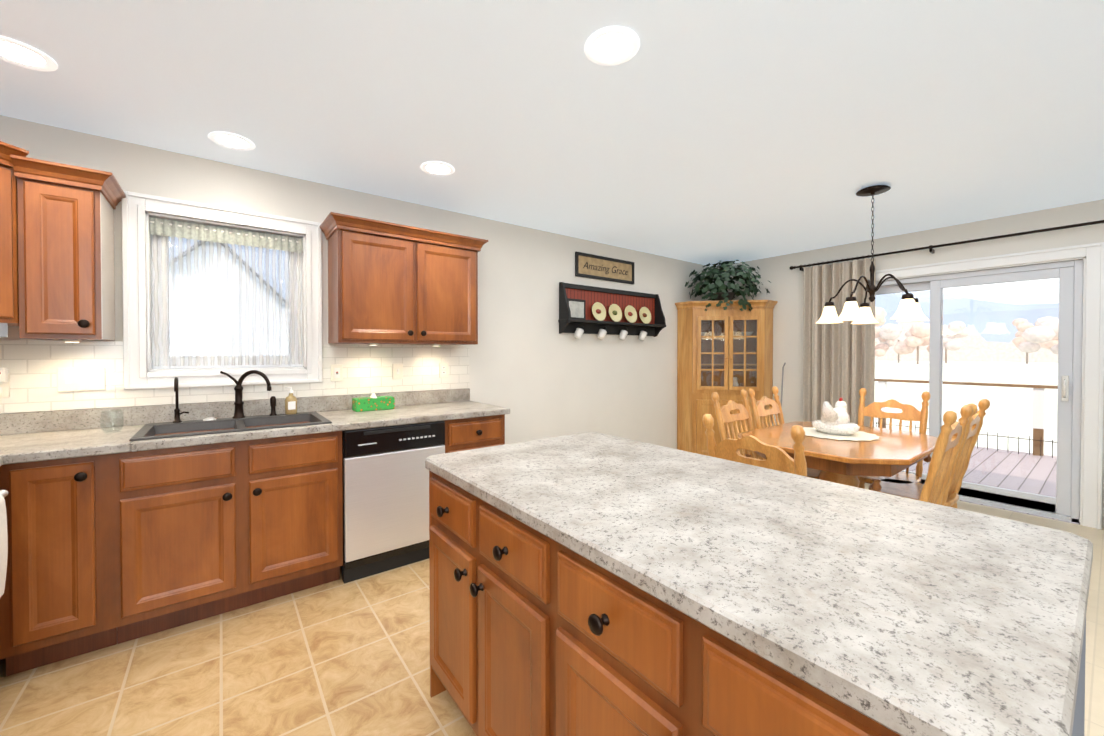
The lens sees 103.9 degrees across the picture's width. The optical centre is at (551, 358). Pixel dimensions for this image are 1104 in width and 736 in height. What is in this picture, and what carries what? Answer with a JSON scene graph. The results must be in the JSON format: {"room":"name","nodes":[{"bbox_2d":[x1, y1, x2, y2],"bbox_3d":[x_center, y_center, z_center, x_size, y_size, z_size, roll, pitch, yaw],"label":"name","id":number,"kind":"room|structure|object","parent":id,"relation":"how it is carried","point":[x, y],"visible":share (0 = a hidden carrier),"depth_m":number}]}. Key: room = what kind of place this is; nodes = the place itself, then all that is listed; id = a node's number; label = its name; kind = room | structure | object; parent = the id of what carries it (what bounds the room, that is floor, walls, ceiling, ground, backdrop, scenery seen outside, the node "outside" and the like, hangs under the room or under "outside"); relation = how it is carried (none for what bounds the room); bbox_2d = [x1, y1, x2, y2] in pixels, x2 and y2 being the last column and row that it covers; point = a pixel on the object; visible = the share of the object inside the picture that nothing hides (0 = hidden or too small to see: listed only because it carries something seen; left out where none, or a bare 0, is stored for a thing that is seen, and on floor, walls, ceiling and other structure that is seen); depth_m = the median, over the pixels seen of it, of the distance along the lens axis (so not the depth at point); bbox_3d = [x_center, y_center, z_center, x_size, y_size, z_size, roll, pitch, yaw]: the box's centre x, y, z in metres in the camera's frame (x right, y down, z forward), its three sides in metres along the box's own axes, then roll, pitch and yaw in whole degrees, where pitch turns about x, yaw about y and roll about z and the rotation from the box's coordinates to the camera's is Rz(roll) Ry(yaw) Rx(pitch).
{"room":"kitchen","nodes":[
{"label":"kitchen","id":0,"kind":"room"},
{"bbox_2d":[0,558,476,735],"bbox_3d":[-0.909,1.314,1.361,2.840,0.050,3.250,-1,1,-37],"label":"floor","id":1,"kind":"structure","parent":0,"point":[339,657],"depth_m":1.74},
{"bbox_2d":[0,490,7,496],"bbox_3d":[-1.909,0.764,0.961,0.733,1.060,0.754,-1,1,-37],"label":"range","id":2,"kind":"object","parent":1,"relation":"on","point":[3,493],"visible":0.71,"depth_m":1.43},
{"bbox_2d":[0,494,7,597],"bbox_3d":[-1.680,0.596,1.250,0.062,0.330,0.351,-1,1,-37],"label":"towel","id":3,"kind":"object","parent":2,"relation":"hanging from","point":[3,543],"visible":1,"depth_m":1.38},
{"bbox_2d":[0,370,509,676],"bbox_3d":[-0.940,0.686,1.485,2.941,1.204,2.996,-1,1,-37],"label":"base cabinet","id":4,"kind":"object","parent":1,"relation":"on","point":[147,520],"visible":0.88,"depth_m":2.10},
{"bbox_2d":[100,409,123,432],"bbox_3d":[-2.145,0.308,2.110,0.083,0.108,0.084,-1,1,-37],"label":"drinking glass","id":5,"kind":"object","parent":4,"relation":"on","point":[112,421],"visible":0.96,"depth_m":2.11},
{"bbox_2d":[285,387,296,413],"bbox_3d":[-1.634,0.265,2.708,0.066,0.169,0.067,-1,1,-37],"label":"soap bottle","id":6,"kind":"object","parent":4,"relation":"on","point":[291,403],"visible":1,"depth_m":2.69},
{"bbox_2d":[352,392,394,411],"bbox_3d":[-1.227,0.295,2.974,0.250,0.119,0.126,-1,1,-37],"label":"tissue box","id":7,"kind":"object","parent":4,"relation":"on","point":[373,402],"visible":0.98,"depth_m":2.93},
{"bbox_2d":[429,470,540,735],"bbox_3d":[0.011,0.850,1.520,0.640,0.876,0.772,-1,1,-37],"label":"base cabinet","id":8,"kind":"object","parent":1,"relation":"on","point":[533,632],"depth_m":1.27},
{"bbox_2d":[541,533,1084,735],"bbox_3d":[0.469,0.857,0.906,0.620,0.876,0.760,-1,1,-37],"label":"base cabinet","id":9,"kind":"object","parent":1,"relation":"on","point":[617,659],"depth_m":0.79},
{"bbox_2d":[425,432,1092,735],"bbox_3d":[0.329,0.395,1.272,0.870,0.040,1.560,-1,1,-37],"label":"countertop","id":10,"kind":"structure","parent":9,"relation":"on","point":[901,616],"depth_m":0.78},
{"bbox_2d":[0,115,713,448],"bbox_3d":[-0.489,0.041,3.809,6.800,2.440,0.150,-1,1,-37],"label":"wall","id":11,"kind":"structure","parent":0,"point":[535,372],"depth_m":3.83},
{"bbox_2d":[0,141,23,328],"bbox_3d":[-2.588,-0.523,1.709,0.614,0.746,0.614,-1,1,-37],"label":"upper cabinet","id":12,"kind":"object","parent":11,"relation":"attached to","point":[9,183],"depth_m":1.85},
{"bbox_2d":[12,153,119,342],"bbox_3d":[-2.324,-0.477,2.087,0.256,0.776,0.336,-1,1,-37],"label":"upper cabinet","id":13,"kind":"object","parent":11,"relation":"attached to","point":[67,259],"depth_m":1.97},
{"bbox_2d":[122,191,321,389],"bbox_3d":[-1.953,-0.366,2.648,0.950,1.060,0.147,-1,1,-37],"label":"window unit","id":14,"kind":"structure","parent":11,"relation":"in","point":[201,358],"depth_m":2.53},
{"bbox_2d":[149,217,302,365],"bbox_3d":[-1.943,-0.371,2.635,0.746,0.830,0.037,-1,1,-37],"label":"window curtain","id":15,"kind":"object","parent":14,"relation":"hanging from","point":[163,228],"visible":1,"depth_m":2.60},
{"bbox_2d":[0,340,469,412],"bbox_3d":[-1.850,0.081,2.664,2.943,0.350,0.010,-1,1,-37],"label":"tile backsplash","id":16,"kind":"structure","parent":11,"relation":"attached to","point":[32,366],"depth_m":2.48},
{"bbox_2d":[0,368,9,397],"bbox_3d":[-2.622,0.118,2.039,0.075,0.143,0.044,-1,1,-37],"label":"outlet","id":17,"kind":"object","parent":16,"relation":"attached to","point":[4,375],"depth_m":2.06},
{"bbox_2d":[57,367,104,391],"bbox_3d":[-2.411,0.110,2.215,0.170,0.120,0.022,-1,1,-37],"label":"outlet","id":18,"kind":"object","parent":16,"relation":"attached to","point":[81,379],"depth_m":2.21},
{"bbox_2d":[331,364,342,381],"bbox_3d":[-1.465,0.101,2.945,0.075,0.115,0.013,-1,1,-37],"label":"outlet","id":19,"kind":"object","parent":16,"relation":"attached to","point":[336,369],"depth_m":2.94},
{"bbox_2d":[392,363,402,378],"bbox_3d":[-1.136,0.098,3.191,0.075,0.115,0.022,-1,1,-37],"label":"outlet","id":20,"kind":"object","parent":16,"relation":"attached to","point":[397,369],"depth_m":3.19},
{"bbox_2d":[439,363,447,377],"bbox_3d":[-0.854,0.096,3.414,0.075,0.115,0.013,-1,1,-37],"label":"outlet","id":21,"kind":"object","parent":16,"relation":"attached to","point":[443,367],"depth_m":3.41},
{"bbox_2d":[324,213,479,344],"bbox_3d":[-1.030,-0.488,3.078,0.960,0.776,0.336,-1,1,-37],"label":"upper cabinet","id":22,"kind":"object","parent":11,"relation":"attached to","point":[391,283],"depth_m":2.89},
{"bbox_2d":[575,251,633,283],"bbox_3d":[0.565,-0.927,4.493,0.840,0.240,0.022,-1,1,-37],"label":"sign","id":23,"kind":"object","parent":11,"relation":"attached to","point":[587,265],"visible":1,"depth_m":4.47},
{"bbox_2d":[558,282,665,336],"bbox_3d":[0.674,-0.482,4.496,1.430,0.490,0.156,-1,1,-37],"label":"wall shelf","id":24,"kind":"object","parent":11,"relation":"attached to","point":[590,310],"visible":0.94,"depth_m":4.48},
{"bbox_2d":[574,328,583,339],"bbox_3d":[0.263,-0.236,4.189,0.085,0.114,0.107,0,1,35],"label":"cup","id":25,"kind":"object","parent":24,"relation":"hanging from","point":[578,333],"depth_m":4.16},
{"bbox_2d":[597,329,606,339],"bbox_3d":[0.508,-0.238,4.377,0.086,0.114,0.108,0,1,35],"label":"cup","id":26,"kind":"object","parent":24,"relation":"hanging from","point":[601,335],"depth_m":4.35},
{"bbox_2d":[619,330,627,340],"bbox_3d":[0.753,-0.242,4.570,0.105,0.113,0.085,0,1,-34],"label":"cup","id":27,"kind":"object","parent":24,"relation":"hanging from","point":[623,334],"depth_m":4.54},
{"bbox_2d":[639,331,646,340],"bbox_3d":[1.001,-0.243,4.754,0.085,0.114,0.106,1,1,38],"label":"cup","id":28,"kind":"object","parent":24,"relation":"hanging from","point":[642,335],"depth_m":4.72},
{"bbox_2d":[0,0,1103,265],"bbox_3d":[1.684,-1.196,0.956,6.800,0.100,7.300,-1,1,-37],"label":"ceiling","id":29,"kind":"structure","parent":0,"point":[704,132],"depth_m":1.97},
{"bbox_2d":[0,36,57,70],"bbox_3d":[-1.999,-1.150,1.641,0.161,0.006,0.210,-1,1,-37],"label":"recessed light","id":30,"kind":"object","parent":29,"relation":"in","point":[12,51],"depth_m":1.65},
{"bbox_2d":[208,132,254,150],"bbox_3d":[-1.705,-1.158,2.305,0.198,0.006,0.209,-1,1,-37],"label":"recessed light","id":31,"kind":"object","parent":29,"relation":"in","point":[228,140],"depth_m":2.31},
{"bbox_2d":[421,161,454,175],"bbox_3d":[-0.699,-1.162,2.650,0.198,0.006,0.207,-1,1,-37],"label":"recessed light","id":32,"kind":"object","parent":29,"relation":"in","point":[436,168],"depth_m":2.65},
{"bbox_2d":[584,26,639,65],"bbox_3d":[0.221,-1.150,1.595,0.202,0.006,0.201,-1,1,-37],"label":"recessed light","id":33,"kind":"object","parent":29,"relation":"in","point":[614,45],"depth_m":1.59},
{"bbox_2d":[816,185,928,323],"bbox_3d":[2.183,-0.712,2.974,0.647,0.916,0.644,-1,1,-37],"label":"chandelier","id":34,"kind":"object","parent":29,"relation":"hanging from","point":[909,309],"visible":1,"depth_m":2.94},
{"bbox_2d":[715,199,1103,528],"bbox_3d":[4.324,0.050,2.993,0.150,2.440,7.000,-1,1,-37],"label":"wall","id":35,"kind":"structure","parent":0,"point":[785,287],"depth_m":4.16},
{"bbox_2d":[790,220,1103,271],"bbox_3d":[3.437,-0.989,3.926,0.106,0.067,2.424,-1,1,-37],"label":"curtain rod","id":36,"kind":"object","parent":35,"relation":"attached to","point":[931,249],"visible":0.94,"depth_m":3.79},
{"bbox_2d":[803,258,875,426],"bbox_3d":[2.966,0.119,4.504,0.118,2.208,0.650,-1,1,-37],"label":"drape","id":37,"kind":"object","parent":36,"relation":"hanging from","point":[838,360],"visible":0.5,"depth_m":4.50},
{"bbox_2d":[875,242,1103,529],"bbox_3d":[3.541,0.199,3.994,0.177,2.120,1.920,-1,1,-37],"label":"sliding door","id":38,"kind":"structure","parent":35,"relation":"attached to","point":[1063,504],"depth_m":3.39},
{"bbox_2d":[865,483,1103,735],"bbox_3d":[1.672,1.291,3.337,3.660,0.050,3.250,-1,1,-37],"label":"floor","id":39,"kind":"structure","parent":0,"point":[1094,692],"depth_m":2.20},
{"bbox_2d":[675,260,777,459],"bbox_3d":[2.051,0.035,5.090,0.897,2.421,0.894,-1,1,-37],"label":"hutch","id":40,"kind":"object","parent":39,"relation":"on","point":[724,346],"visible":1,"depth_m":5.05},
{"bbox_2d":[711,389,758,458],"bbox_3d":[1.470,0.757,3.027,0.447,1.028,0.536,-1,1,-37],"label":"chair","id":41,"kind":"object","parent":39,"relation":"on","point":[724,415],"visible":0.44,"depth_m":3.17},
{"bbox_2d":[702,414,806,476],"bbox_3d":[1.030,0.769,1.989,0.536,1.028,0.447,-1,1,-37],"label":"chair","id":42,"kind":"object","parent":39,"relation":"on","point":[779,459],"visible":0.23,"depth_m":1.81},
{"bbox_2d":[779,363,785,424],"bbox_3d":[2.528,0.649,4.767,0.503,1.191,0.166,-1,1,-37],"label":"leaning pole","id":43,"kind":"object","parent":39,"relation":"on","point":[782,384],"visible":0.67,"depth_m":4.86},
{"bbox_2d":[748,386,820,478],"bbox_3d":[1.867,0.754,3.330,0.447,1.028,0.536,-1,1,-37],"label":"chair","id":44,"kind":"object","parent":39,"relation":"on","point":[758,409],"visible":0.25,"depth_m":3.44},
{"bbox_2d":[738,421,937,491],"bbox_3d":[1.903,0.893,2.874,1.250,0.746,0.940,-1,1,-37],"label":"dining table","id":45,"kind":"object","parent":39,"relation":"on","point":[890,452],"visible":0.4,"depth_m":2.53},
{"bbox_2d":[803,427,879,440],"bbox_3d":[1.936,0.515,2.958,0.514,0.001,0.514,-1,1,-37],"label":"doily","id":46,"kind":"object","parent":45,"relation":"on","point":[857,436],"visible":0.54,"depth_m":2.88},
{"bbox_2d":[812,398,859,435],"bbox_3d":[1.930,0.395,2.952,0.325,0.240,0.284,-1,1,-37],"label":"hen","id":47,"kind":"object","parent":46,"relation":"on","point":[835,420],"visible":1,"depth_m":2.88},
{"bbox_2d":[857,388,930,488],"bbox_3d":[2.413,0.756,3.162,0.536,1.028,0.447,-1,1,-37],"label":"chair","id":48,"kind":"object","parent":39,"relation":"on","point":[910,413],"visible":0.5,"depth_m":3.20},
{"bbox_2d":[868,399,989,507],"bbox_3d":[2.336,0.761,2.718,0.447,1.028,0.536,-1,1,-37],"label":"chair","id":49,"kind":"object","parent":39,"relation":"on","point":[911,490],"visible":0.4,"depth_m":2.64},
{"bbox_2d":[919,405,973,504],"bbox_3d":[1.939,0.765,2.414,0.447,1.028,0.536,-1,1,-37],"label":"chair","id":50,"kind":"object","parent":39,"relation":"on","point":[950,438],"visible":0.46,"depth_m":2.22},
{"label":"outside","id":51,"kind":"structure","parent":0,"visible":0},
{"bbox_2d":[169,237,287,299],"bbox_3d":[-37.132,-18.569,32.119,90.000,41.000,0.001,-1,1,-37],"label":"sky","id":52,"kind":"structure","parent":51,"point":[255,259],"depth_m":40.16},
{"bbox_2d":[874,361,1057,455],"bbox_3d":[65.652,1.523,54.386,280.000,0.100,240.000,-1,1,-37],"label":"lawn","id":53,"kind":"structure","parent":51,"point":[1048,368],"depth_m":21.96},
{"bbox_2d":[169,240,288,355],"bbox_3d":[-17.953,-1.723,23.058,8.300,7.120,13.020,-1,1,-37],"label":"neighboring house","id":54,"kind":"structure","parent":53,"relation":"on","point":[230,317],"depth_m":18.45},
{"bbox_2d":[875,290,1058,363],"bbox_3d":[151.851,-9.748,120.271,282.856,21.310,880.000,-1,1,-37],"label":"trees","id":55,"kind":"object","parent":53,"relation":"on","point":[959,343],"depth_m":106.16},
{"bbox_2d":[875,379,1079,524],"bbox_3d":[4.997,0.888,5.092,3.440,1.035,7.500,-1,1,-37],"label":"deck","id":56,"kind":"object","parent":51,"point":[1025,459],"depth_m":5.39}
]}

